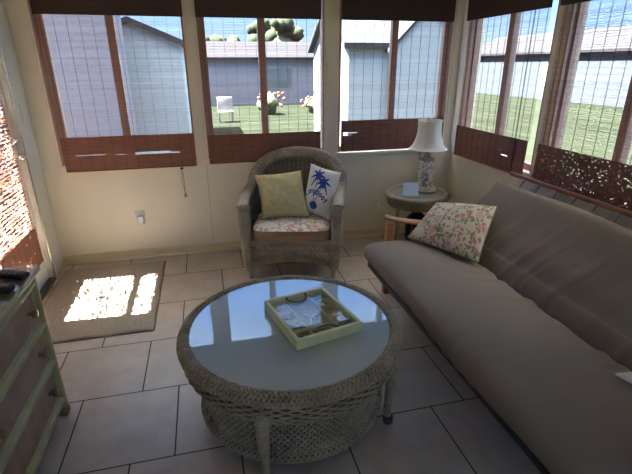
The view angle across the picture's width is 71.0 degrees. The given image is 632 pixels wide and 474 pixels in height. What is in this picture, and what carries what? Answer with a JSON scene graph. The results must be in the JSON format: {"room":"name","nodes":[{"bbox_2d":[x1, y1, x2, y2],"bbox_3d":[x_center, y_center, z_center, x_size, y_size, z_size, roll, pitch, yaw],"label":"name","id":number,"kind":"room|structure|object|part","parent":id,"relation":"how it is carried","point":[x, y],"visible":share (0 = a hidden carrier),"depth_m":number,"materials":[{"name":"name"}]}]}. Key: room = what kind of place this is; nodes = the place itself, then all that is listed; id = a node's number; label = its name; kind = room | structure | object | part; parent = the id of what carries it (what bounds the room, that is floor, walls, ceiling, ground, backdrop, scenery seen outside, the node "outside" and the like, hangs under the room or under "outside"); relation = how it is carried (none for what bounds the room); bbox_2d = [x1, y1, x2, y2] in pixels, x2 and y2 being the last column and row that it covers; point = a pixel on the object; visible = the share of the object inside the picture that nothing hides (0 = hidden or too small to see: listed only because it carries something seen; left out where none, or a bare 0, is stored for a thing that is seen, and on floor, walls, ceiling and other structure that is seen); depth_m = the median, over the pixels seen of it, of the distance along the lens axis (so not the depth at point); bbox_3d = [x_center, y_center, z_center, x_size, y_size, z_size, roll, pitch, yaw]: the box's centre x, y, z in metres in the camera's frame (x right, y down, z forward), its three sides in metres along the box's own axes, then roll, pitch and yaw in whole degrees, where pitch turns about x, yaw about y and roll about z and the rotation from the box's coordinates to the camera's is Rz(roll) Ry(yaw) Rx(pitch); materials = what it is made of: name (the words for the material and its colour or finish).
{"room":"sunroom","nodes":[
{"label":"sunroom","id":0,"kind":"room"},
{"bbox_2d":[0,133,26,234],"bbox_3d":[-1.413,0.227,0.372,0.120,2.420,6.390,-5,22,-13],"label":"wall","id":1,"kind":"structure","parent":0,"point":[0,133],"depth_m":3.17,"materials":[{"name":"paint"}]},
{"bbox_2d":[0,97,43,268],"bbox_3d":[-1.976,-0.541,2.700,0.049,1.768,0.643,-5,22,-13],"label":"bamboo blind","id":2,"kind":"object","parent":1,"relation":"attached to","point":[27,250],"visible":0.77,"depth_m":2.92,"materials":[{"name":"brown wood"}]},
{"bbox_2d":[0,0,62,299],"bbox_3d":[-2.014,-0.682,2.736,0.124,2.410,1.158,-5,22,-13],"label":"door","id":3,"kind":"structure","parent":1,"relation":"in","point":[12,92],"depth_m":3.17,"materials":[{"name":"white paint"}]},
{"bbox_3d":[-2.032,-0.645,2.974,0.049,0.047,0.142,-5,22,-13],"label":"lever handle","id":4,"kind":"part","parent":3,"relation":"part of","materials":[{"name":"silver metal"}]},
{"bbox_3d":[-2.043,-0.550,3.074,0.054,0.055,0.056,-5,22,-13],"label":"knob","id":5,"kind":"part","parent":3,"relation":"part of","materials":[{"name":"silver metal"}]},
{"bbox_2d":[56,258,65,274],"bbox_3d":[-2.074,0.236,3.601,0.026,0.074,0.170,-5,22,-13],"label":"baseboard","id":6,"kind":"structure","parent":1,"relation":"attached to","point":[60,267],"depth_m":3.59,"materials":[{"name":"paint"}]},
{"bbox_2d":[25,0,457,255],"bbox_3d":[-0.439,-1.076,3.719,3.730,2.420,0.120,-5,22,-13],"label":"wall","id":7,"kind":"structure","parent":0,"point":[94,212],"depth_m":3.76,"materials":[{"name":"paint"}]},
{"bbox_2d":[4,0,61,173],"bbox_3d":[-2.056,-1.262,3.153,0.131,1.650,0.010,-5,22,-13],"label":"trim","id":8,"kind":"structure","parent":7,"relation":"attached to","point":[16,10],"depth_m":3.21,"materials":[{"name":"paint"}]},
{"bbox_2d":[27,0,198,170],"bbox_3d":[-1.494,-1.179,3.369,1.045,1.286,0.107,-5,22,-13],"label":"window","id":9,"kind":"structure","parent":7,"relation":"in","point":[117,69],"depth_m":3.30,"materials":[{"name":"wood"}]},
{"bbox_2d":[29,0,196,196],"bbox_3d":[-1.461,-1.052,3.357,0.992,1.594,0.056,-5,22,-13],"label":"bamboo blind","id":10,"kind":"object","parent":9,"relation":"attached to","point":[108,145],"visible":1,"depth_m":3.35,"materials":[{"name":"brown wood"}]},
{"bbox_3d":[-1.456,-0.545,3.541,0.976,0.009,0.009,-5,22,-13],"label":"rod","id":11,"kind":"part","parent":10,"relation":"part of","materials":[{"name":"brown wood"}]},
{"bbox_3d":[-1.097,-0.460,3.664,0.018,0.207,0.006,-5,22,-13],"label":"pull cord","id":12,"kind":"part","parent":10,"relation":"part of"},
{"bbox_3d":[-1.487,-0.587,3.581,1.045,0.030,0.072,-5,22,-13],"label":"sill","id":13,"kind":"part","parent":9,"relation":"part of","materials":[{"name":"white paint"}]},
{"bbox_2d":[135,211,145,223],"bbox_3d":[-1.472,-0.158,3.710,0.072,0.116,0.045,-5,22,-13],"label":"wall outlet","id":14,"kind":"object","parent":7,"relation":"attached to","point":[140,216],"visible":1,"depth_m":3.71,"materials":[{"name":"plastic"}]},
{"bbox_2d":[183,0,206,159],"bbox_3d":[-0.945,-1.389,3.395,0.064,1.598,0.014,-5,22,-13],"label":"trim","id":15,"kind":"structure","parent":7,"relation":"attached to","point":[187,4],"depth_m":3.44,"materials":[{"name":"paint"}]},
{"bbox_2d":[206,164,213,241],"bbox_3d":[-0.916,-0.280,3.836,0.004,0.705,0.006,-5,22,-13],"label":"trim","id":16,"kind":"structure","parent":7,"relation":"attached to","point":[206,164],"depth_m":3.81,"materials":[{"name":"beige wood"}]},
{"bbox_2d":[63,225,404,264],"bbox_3d":[-0.416,0.043,4.077,3.490,0.074,0.026,-5,22,-13],"label":"baseboard","id":17,"kind":"structure","parent":7,"relation":"attached to","point":[228,245],"depth_m":3.88,"materials":[{"name":"paint"}]},
{"bbox_2d":[196,0,323,162],"bbox_3d":[-0.423,-1.278,3.614,1.020,1.286,0.107,-5,22,-13],"label":"window","id":18,"kind":"structure","parent":7,"relation":"in","point":[200,26],"depth_m":3.59,"materials":[{"name":"wood"}]},
{"bbox_2d":[194,0,320,163],"bbox_3d":[-0.427,-1.272,3.549,0.958,1.333,0.049,-5,22,-13],"label":"bamboo blind","id":19,"kind":"object","parent":18,"relation":"attached to","point":[232,148],"visible":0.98,"depth_m":3.55,"materials":[{"name":"brown wood"}]},
{"bbox_3d":[-0.420,-0.649,3.775,0.942,0.009,0.009,-5,22,-13],"label":"rod","id":20,"kind":"part","parent":19,"relation":"part of","materials":[{"name":"brown wood"}]},
{"bbox_2d":[326,0,337,152],"bbox_3d":[0.128,-1.488,3.640,0.094,1.598,0.014,-5,22,-13],"label":"trim","id":21,"kind":"structure","parent":7,"relation":"attached to","point":[331,5],"depth_m":3.68,"materials":[{"name":"paint"}]},
{"bbox_2d":[372,197,379,208],"bbox_3d":[0.571,-0.320,4.206,0.072,0.116,0.010,-5,22,-13],"label":"wall outlet","id":22,"kind":"object","parent":7,"relation":"attached to","point":[376,200],"visible":1,"depth_m":4.20,"materials":[{"name":"plastic"}]},
{"bbox_2d":[336,0,452,155],"bbox_3d":[0.676,-1.381,3.865,1.045,1.286,0.107,-5,22,-13],"label":"window","id":23,"kind":"structure","parent":7,"relation":"in","point":[445,30],"depth_m":3.91,"materials":[{"name":"wood"}]},
{"bbox_3d":[0.683,-0.789,4.076,1.045,0.030,0.072,-5,22,-13],"label":"sill","id":24,"kind":"part","parent":23,"relation":"part of","materials":[{"name":"white paint"}]},
{"bbox_2d":[340,0,455,176],"bbox_3d":[0.683,-1.250,3.851,0.986,1.600,0.049,-5,22,-13],"label":"bamboo blind","id":25,"kind":"object","parent":23,"relation":"attached to","point":[385,133],"visible":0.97,"depth_m":3.78,"materials":[{"name":"brown wood"}]},
{"bbox_3d":[0.689,-0.799,4.009,0.970,0.009,0.009,-5,22,-13],"label":"rod","id":26,"kind":"part","parent":25,"relation":"part of","materials":[{"name":"brown wood"}]},
{"bbox_2d":[444,0,464,150],"bbox_3d":[1.232,-1.576,3.897,0.074,1.630,0.016,-5,22,-13],"label":"trim","id":27,"kind":"structure","parent":7,"relation":"attached to","point":[461,3],"depth_m":3.93,"materials":[{"name":"paint"}]},
{"bbox_2d":[36,234,541,473],"bbox_3d":[0.345,1.248,1.231,3.730,0.120,6.630,-5,22,-13],"label":"floor","id":28,"kind":"structure","parent":0,"point":[134,409],"depth_m":2.15,"materials":[{"name":"tile"}]},
{"bbox_2d":[0,266,70,473],"bbox_3d":[-1.333,0.626,1.643,0.498,0.755,0.795,-5,22,-13],"label":"dresser","id":29,"kind":"object","parent":28,"relation":"on","point":[33,396],"visible":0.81,"depth_m":1.75,"materials":[{"name":"green wood"}]},
{"bbox_3d":[-1.057,0.663,1.486,0.038,0.038,0.038,-5,22,-13],"label":"knob","id":30,"kind":"part","parent":29,"relation":"part of","materials":[{"name":"brown wood"}]},
{"bbox_2d":[0,282,15,293],"bbox_3d":[-1.239,0.193,1.674,0.190,0.030,0.052,0,21,0],"label":"remote control","id":31,"kind":"object","parent":29,"relation":"on","point":[5,288],"visible":1,"depth_m":1.66,"materials":[{"name":"plastic"}]},
{"bbox_2d":[0,269,29,279],"bbox_3d":[-1.266,0.149,1.794,0.220,0.026,0.048,3,22,10],"label":"remote control","id":32,"kind":"object","parent":29,"relation":"on","point":[5,274],"visible":1,"depth_m":1.77,"materials":[{"name":"plastic"}]},
{"bbox_3d":[-1.216,0.413,1.591,0.180,0.156,0.625,-5,22,-13],"label":"drawer","id":33,"kind":"part","parent":29,"relation":"part of","materials":[{"name":"wood"}]},
{"bbox_3d":[-1.128,0.405,1.611,0.017,0.173,0.642,-5,22,-13],"label":"drawer molding","id":34,"kind":"part","parent":29,"relation":"part of","materials":[{"name":"green wood"}]},
{"bbox_3d":[-1.215,0.599,1.664,0.180,0.156,0.625,-5,22,-13],"label":"drawer","id":35,"kind":"part","parent":29,"relation":"part of","materials":[{"name":"wood"}]},
{"bbox_3d":[-1.127,0.591,1.684,0.017,0.173,0.642,-5,22,-13],"label":"drawer molding","id":36,"kind":"part","parent":29,"relation":"part of","materials":[{"name":"green wood"}]},
{"bbox_3d":[-1.214,0.790,1.738,0.180,0.166,0.625,-5,22,-13],"label":"drawer","id":37,"kind":"part","parent":29,"relation":"part of","materials":[{"name":"wood"}]},
{"bbox_3d":[-1.126,0.782,1.758,0.017,0.183,0.642,-5,22,-13],"label":"drawer molding","id":38,"kind":"part","parent":29,"relation":"part of","materials":[{"name":"green wood"}]},
{"bbox_3d":[-1.167,0.317,1.826,0.038,0.038,0.038,-5,22,-13],"label":"knob","id":39,"kind":"part","parent":29,"relation":"part of","materials":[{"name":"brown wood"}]},
{"bbox_3d":[-1.166,0.504,1.899,0.038,0.038,0.038,-5,22,-13],"label":"knob","id":40,"kind":"part","parent":29,"relation":"part of","materials":[{"name":"brown wood"}]},
{"bbox_3d":[-1.165,0.695,1.973,0.038,0.038,0.038,-5,22,-13],"label":"knob","id":41,"kind":"part","parent":29,"relation":"part of","materials":[{"name":"brown wood"}]},
{"bbox_2d":[43,260,165,343],"bbox_3d":[-1.522,0.425,3.185,0.784,0.017,1.100,-5,22,-13],"label":"rug","id":42,"kind":"object","parent":28,"relation":"on","point":[115,300],"visible":0.94,"depth_m":3.09,"materials":[{"name":"beige fabric"}]},
{"bbox_2d":[176,275,401,473],"bbox_3d":[-0.115,0.602,2.084,0.998,0.478,0.998,-2,21,-3],"label":"wicker coffee table","id":43,"kind":"object","parent":28,"relation":"on","point":[267,400],"visible":0.89,"depth_m":1.77,"materials":[{"name":"wicker"}]},
{"bbox_3d":[-0.195,0.810,1.681,0.066,0.382,0.073,-5,22,-13],"label":"leg","id":44,"kind":"part","parent":43,"relation":"part of","materials":[{"name":"wicker"}]},
{"bbox_3d":[-0.116,0.396,2.004,0.900,0.010,0.900,-5,22,-13],"label":"glass","id":45,"kind":"part","parent":43,"relation":"part of","materials":[{"name":"clear glass"}]},
{"bbox_2d":[264,286,361,350],"bbox_3d":[-0.022,0.357,2.022,0.314,0.048,0.374,-11,23,-25],"label":"display tray","id":46,"kind":"object","parent":43,"relation":"on","point":[294,305],"visible":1,"depth_m":2.02,"materials":[{"name":"beige wood"}]},
{"bbox_2d":[292,323,298,328],"bbox_3d":[-0.095,0.393,1.952,0.035,0.022,0.027,15,26,35],"label":"shell","id":47,"kind":"object","parent":46,"relation":"in","point":[294,326],"visible":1,"depth_m":1.95,"materials":[{"name":"white"}]},
{"bbox_3d":[-0.087,0.297,2.136,0.113,0.016,0.057,-11,23,-25],"label":"rope handle","id":48,"kind":"part","parent":46,"relation":"part of","materials":[{"name":"fabric"}]},
{"bbox_2d":[300,313,320,324],"bbox_3d":[-0.024,0.367,2.035,0.101,0.008,0.096,14,25,32],"label":"starfish","id":49,"kind":"object","parent":46,"relation":"in","point":[310,318],"visible":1,"depth_m":2.02,"materials":[{"name":"white"}]},
{"bbox_3d":[0.042,0.388,1.898,0.113,0.016,0.057,-11,23,-25],"label":"rope handle","id":50,"kind":"part","parent":46,"relation":"part of","materials":[{"name":"fabric"}]},
{"bbox_3d":[0.330,0.685,1.997,0.072,0.382,0.067,-5,22,-13],"label":"leg","id":51,"kind":"part","parent":43,"relation":"part of","materials":[{"name":"wicker"}]},
{"bbox_2d":[236,146,346,277],"bbox_3d":[-0.172,-0.220,3.590,0.858,0.922,0.700,0,21,0],"label":"wicker armchair","id":52,"kind":"object","parent":28,"relation":"on","point":[286,159],"visible":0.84,"depth_m":3.42,"materials":[{"name":"beige wicker"}]},
{"bbox_3d":[-0.527,0.012,3.355,0.107,0.515,0.093,0,21,0],"label":"post","id":53,"kind":"part","parent":52,"relation":"part of","materials":[{"name":"wicker"}]},
{"bbox_3d":[-0.509,0.275,3.462,0.042,0.093,0.043,0,21,0],"label":"leg","id":54,"kind":"part","parent":52,"relation":"part of","materials":[{"name":"wicker"}]},
{"bbox_3d":[-0.533,-0.100,3.523,0.062,0.484,0.418,0,21,0],"label":"panel","id":55,"kind":"part","parent":52,"relation":"part of","materials":[{"name":"wicker"}]},
{"bbox_2d":[253,212,329,241],"bbox_3d":[-0.187,-0.107,3.539,0.597,0.115,0.510,0,21,0],"label":"seat cushion","id":56,"kind":"object","parent":52,"relation":"on","point":[314,227],"visible":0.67,"depth_m":3.33,"materials":[{"name":"fabric"}]},
{"bbox_2d":[255,170,309,218],"bbox_3d":[-0.272,-0.343,3.544,0.425,0.323,0.252,-2,21,-5],"label":"throw pillow","id":57,"kind":"object","parent":56,"relation":"on","point":[281,195],"visible":1,"depth_m":3.49,"materials":[{"name":"yellow fabric"}]},
{"bbox_2d":[305,164,340,219],"bbox_3d":[0.037,-0.368,3.551,0.280,0.412,0.193,8,23,21],"label":"throw pillow","id":58,"kind":"object","parent":56,"relation":"on","point":[322,184],"visible":0.96,"depth_m":3.50,"materials":[{"name":"white fabric"}]},
{"bbox_3d":[-0.164,-0.400,3.733,0.761,0.589,0.220,0,21,0],"label":"panel","id":59,"kind":"part","parent":52,"relation":"part of","materials":[{"name":"wicker"}]},
{"bbox_3d":[0.137,0.273,3.459,0.042,0.093,0.043,0,21,0],"label":"leg","id":60,"kind":"part","parent":52,"relation":"part of","materials":[{"name":"wicker"}]},
{"bbox_3d":[0.152,0.010,3.352,0.107,0.515,0.093,0,21,0],"label":"post","id":61,"kind":"part","parent":52,"relation":"part of","materials":[{"name":"wicker"}]},
{"bbox_2d":[384,184,449,240],"bbox_3d":[0.853,-0.127,3.837,0.542,0.556,0.542,9,23,22],"label":"wicker side table","id":62,"kind":"object","parent":28,"relation":"on","point":[425,202],"visible":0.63,"depth_m":3.62,"materials":[{"name":"beige wicker"}]},
{"bbox_3d":[0.676,-0.066,3.733,0.048,0.519,0.038,-5,22,-13],"label":"leg","id":63,"kind":"part","parent":62,"relation":"part of","materials":[{"name":"wicker"}]},
{"bbox_2d":[392,232,405,240],"bbox_3d":[0.854,0.029,3.897,0.380,0.020,0.380,-5,22,-13],"label":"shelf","id":64,"kind":"object","parent":62,"relation":"attached to","point":[400,235],"depth_m":3.96,"materials":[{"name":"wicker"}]},
{"bbox_2d":[402,183,419,196],"bbox_3d":[0.780,-0.389,3.640,0.140,0.106,0.052,-1,21,-2],"label":"card holder","id":65,"kind":"object","parent":62,"relation":"on","point":[409,189],"visible":1,"depth_m":3.65,"materials":[{"name":"clear plastic"}]},
{"bbox_2d":[404,212,424,239],"bbox_3d":[0.867,-0.117,3.821,0.184,0.305,0.128,0,21,1],"label":"shoulder bag","id":66,"kind":"object","parent":62,"relation":"on","point":[409,228],"visible":0.47,"depth_m":3.78,"materials":[{"name":"black fabric"}]},
{"bbox_3d":[0.852,-0.368,3.743,0.460,0.006,0.460,-5,22,-13],"label":"glass","id":67,"kind":"part","parent":62,"relation":"part of","materials":[{"name":"clear glass"}]},
{"bbox_2d":[409,117,446,192],"bbox_3d":[0.932,-0.688,3.707,0.315,0.616,0.315,-5,22,-13],"label":"table lamp","id":68,"kind":"object","parent":62,"relation":"on","point":[428,138],"visible":0.99,"depth_m":3.61,"materials":[{"name":"fabric"}]},
{"bbox_3d":[0.931,-0.842,3.647,0.310,0.230,0.310,-5,22,-13],"label":"lamp shade","id":69,"kind":"part","parent":68,"relation":"part of","materials":[{"name":"fabric"}]},
{"bbox_2d":[368,171,631,473],"bbox_3d":[1.099,0.323,2.269,1.081,0.848,2.046,-5,22,-13],"label":"couch","id":70,"kind":"object","parent":28,"relation":"on","point":[616,212],"visible":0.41,"depth_m":2.48,"materials":[{"name":"brown wood"}]},
{"bbox_3d":[0.505,0.155,3.140,0.044,0.535,0.044,-5,22,-13],"label":"post","id":71,"kind":"part","parent":70,"relation":"part of","materials":[{"name":"brown wood"}]},
{"bbox_3d":[0.842,-0.121,3.122,0.802,0.155,0.068,-5,22,-13],"label":"arm","id":72,"kind":"part","parent":70,"relation":"part of","materials":[{"name":"brown wood"}]},
{"bbox_3d":[0.593,0.516,2.192,0.030,0.031,1.885,-5,22,-13],"label":"rail","id":73,"kind":"part","parent":70,"relation":"part of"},
{"bbox_2d":[364,182,631,473],"bbox_3d":[1.040,0.223,2.225,1.069,0.537,1.937,-5,22,-13],"label":"futon sofa","id":74,"kind":"object","parent":70,"relation":"on","point":[540,327],"visible":0.9,"depth_m":2.06,"materials":[{"name":"beige fabric"}]},
{"bbox_2d":[407,202,497,262],"bbox_3d":[0.927,-0.076,2.899,0.351,0.270,0.536,-17,27,-37],"label":"throw pillow","id":75,"kind":"object","parent":74,"relation":"on","point":[461,229],"visible":1,"depth_m":2.83,"materials":[{"name":"fabric"}]},
{"bbox_2d":[615,372,631,383],"bbox_3d":[1.343,0.515,1.554,0.248,0.123,0.409,-11,24,-25],"label":"throw pillow","id":76,"kind":"object","parent":74,"relation":"on","point":[627,376],"visible":1,"depth_m":1.66,"materials":[{"name":"white fabric"}]},
{"bbox_3d":[1.609,-0.110,2.249,0.022,0.032,1.940,-5,22,-13],"label":"rail","id":77,"kind":"part","parent":70,"relation":"part of","materials":[{"name":"brown wood"}]},
{"bbox_2d":[446,0,631,228],"bbox_3d":[2.092,-0.099,1.171,0.120,2.420,6.390,-5,22,-13],"label":"wall","id":78,"kind":"structure","parent":0,"point":[468,181],"depth_m":3.77,"materials":[{"name":"paint"}]},
{"bbox_2d":[450,0,470,151],"bbox_3d":[1.280,-1.558,3.850,0.016,1.630,0.102,-5,22,-13],"label":"trim","id":79,"kind":"structure","parent":78,"relation":"attached to","point":[460,85],"depth_m":3.90,"materials":[{"name":"white paint"}]},
{"bbox_2d":[461,0,559,176],"bbox_3d":[1.449,-1.208,3.409,0.107,1.286,1.013,-5,22,-13],"label":"window","id":80,"kind":"structure","parent":78,"relation":"in","point":[527,165],"depth_m":3.44,"materials":[{"name":"wood"}]},
{"bbox_2d":[453,0,552,173],"bbox_3d":[1.388,-1.220,3.402,0.049,1.338,0.960,-5,22,-13],"label":"bamboo blind","id":81,"kind":"object","parent":80,"relation":"attached to","point":[480,146],"visible":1,"depth_m":3.37,"materials":[{"name":"brown wood"}]},
{"bbox_3d":[1.376,-0.599,3.639,0.009,0.009,0.944,-5,22,-13],"label":"rod","id":82,"kind":"part","parent":81,"relation":"part of","materials":[{"name":"brown wood"}]},
{"bbox_3d":[1.453,-1.003,3.121,0.005,1.100,0.011,-5,22,-13],"label":"pull cord","id":83,"kind":"part","parent":81,"relation":"part of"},
{"bbox_3d":[1.435,-0.621,3.632,0.072,0.030,1.013,-5,22,-13],"label":"sill","id":84,"kind":"part","parent":80,"relation":"part of","materials":[{"name":"white paint"}]},
{"bbox_2d":[530,3,570,178],"bbox_3d":[1.545,-1.169,2.844,0.016,1.630,0.080,-5,22,-13],"label":"trim","id":85,"kind":"structure","parent":78,"relation":"attached to","point":[558,34],"depth_m":2.88,"materials":[{"name":"paint"}]},
{"bbox_2d":[542,1,631,210],"bbox_3d":[1.718,-0.814,2.392,0.107,1.286,1.070,-5,22,-13],"label":"window","id":86,"kind":"structure","parent":78,"relation":"in","point":[573,61],"depth_m":2.76,"materials":[{"name":"wood"}]},
{"bbox_2d":[532,0,631,211],"bbox_3d":[1.663,-0.824,2.357,0.049,1.322,1.158,-5,22,-13],"label":"bamboo blind","id":87,"kind":"object","parent":86,"relation":"attached to","point":[558,157],"visible":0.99,"depth_m":2.61,"materials":[{"name":"brown wood"}]},
{"bbox_3d":[1.704,-0.227,2.615,0.072,0.030,1.070,-5,22,-13],"label":"sill","id":88,"kind":"part","parent":86,"relation":"part of","materials":[{"name":"brown wood"}]},
{"label":"outside","id":89,"kind":"structure","parent":0,"visible":0},
{"bbox_2d":[3,75,631,187],"bbox_3d":[13.448,-8.604,27.830,180.000,0.200,170.000,-5,22,-13],"label":"lawn","id":90,"kind":"structure","parent":89,"point":[537,105],"depth_m":16.36,"materials":[{"name":"green plant"}]},
{"bbox_2d":[0,186,25,268],"bbox_3d":[-5.804,1.051,2.462,7.629,0.310,8.500,-5,22,-13],"label":"patio","id":91,"kind":"structure","parent":90,"relation":"on","point":[1,208],"depth_m":5.05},
{"bbox_2d":[0,14,140,183],"bbox_3d":[-6.409,-3.095,7.821,5.660,4.170,1.480,-5,22,-13],"label":"house","id":92,"kind":"structure","parent":90,"relation":"on","point":[49,22],"depth_m":7.82,"materials":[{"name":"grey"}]},
{"bbox_2d":[121,18,191,153],"bbox_3d":[-4.567,-4.122,12.107,2.280,2.970,5.240,-5,22,-13],"label":"house","id":93,"kind":"structure","parent":90,"relation":"on","point":[131,65],"depth_m":9.87,"materials":[{"name":"blue"}]},
{"bbox_2d":[205,34,239,40],"bbox_3d":[-7.387,-12.784,32.848,3.941,4.172,3.988,8,23,20],"label":"tree","id":94,"kind":"object","parent":90,"relation":"on","point":[214,36],"visible":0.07,"depth_m":31.15,"materials":[{"name":"green plant"}]},
{"bbox_2d":[217,97,233,122],"bbox_3d":[-3.386,-4.760,16.600,0.560,0.900,0.520,-5,22,-13],"label":"garden chair","id":95,"kind":"object","parent":90,"relation":"on","point":[219,101],"visible":0.77,"depth_m":16.69,"materials":[{"name":"white plastic"}]},
{"bbox_3d":[-3.443,-5.038,16.737,0.560,0.480,0.050,-5,22,-13],"label":"backrest","id":96,"kind":"part","parent":95,"relation":"part of","materials":[{"name":"white plastic"}]},
{"bbox_2d":[206,41,313,105],"bbox_3d":[-5.363,-9.402,25.314,10.000,3.270,5.500,-5,22,-13],"label":"house","id":97,"kind":"structure","parent":90,"relation":"on","point":[297,52],"depth_m":23.65,"materials":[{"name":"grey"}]},
{"bbox_3d":[-1.994,-8.515,23.775,1.400,1.000,0.040,-5,22,-13],"label":"pane","id":98,"kind":"part","parent":97,"relation":"part of","materials":[{"name":"blue glass"}]},
{"bbox_2d":[257,91,284,114],"bbox_3d":[-1.964,-5.811,19.345,1.258,1.027,1.354,-5,22,-13],"label":"flowering shrub","id":99,"kind":"object","parent":90,"relation":"on","point":[271,110],"visible":0.41,"depth_m":18.97,"materials":[{"name":"green plant"}]},
{"bbox_2d":[246,18,303,41],"bbox_3d":[-3.153,-14.135,34.505,4.558,5.449,4.453,-5,22,-13],"label":"tree","id":100,"kind":"object","parent":90,"relation":"on","point":[279,24],"visible":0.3,"depth_m":32.88,"materials":[{"name":"green plant"}]},
{"bbox_2d":[300,96,313,112],"bbox_3d":[-0.156,-5.910,19.753,1.020,0.747,1.103,-5,22,-13],"label":"flowering shrub","id":101,"kind":"object","parent":90,"relation":"on","point":[308,98],"visible":0.41,"depth_m":19.63,"materials":[{"name":"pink plant"}]},
{"bbox_2d":[307,19,442,144],"bbox_3d":[1.509,-3.788,10.688,2.730,3.320,3.390,-5,22,-13],"label":"house","id":102,"kind":"structure","parent":90,"relation":"on","point":[377,47],"depth_m":9.22,"materials":[{"name":"blue"}]},
{"bbox_2d":[476,26,631,106],"bbox_3d":[17.016,-10.602,27.173,7.500,3.970,20.000,-5,22,-13],"label":"house","id":103,"kind":"structure","parent":90,"relation":"on","point":[595,52],"depth_m":25.03,"materials":[{"name":"beige"}]},
{"bbox_3d":[13.730,-9.564,26.154,0.040,1.100,1.500,-5,22,-13],"label":"pane","id":104,"kind":"part","parent":103,"relation":"part of","materials":[{"name":"glass"}]}
]}

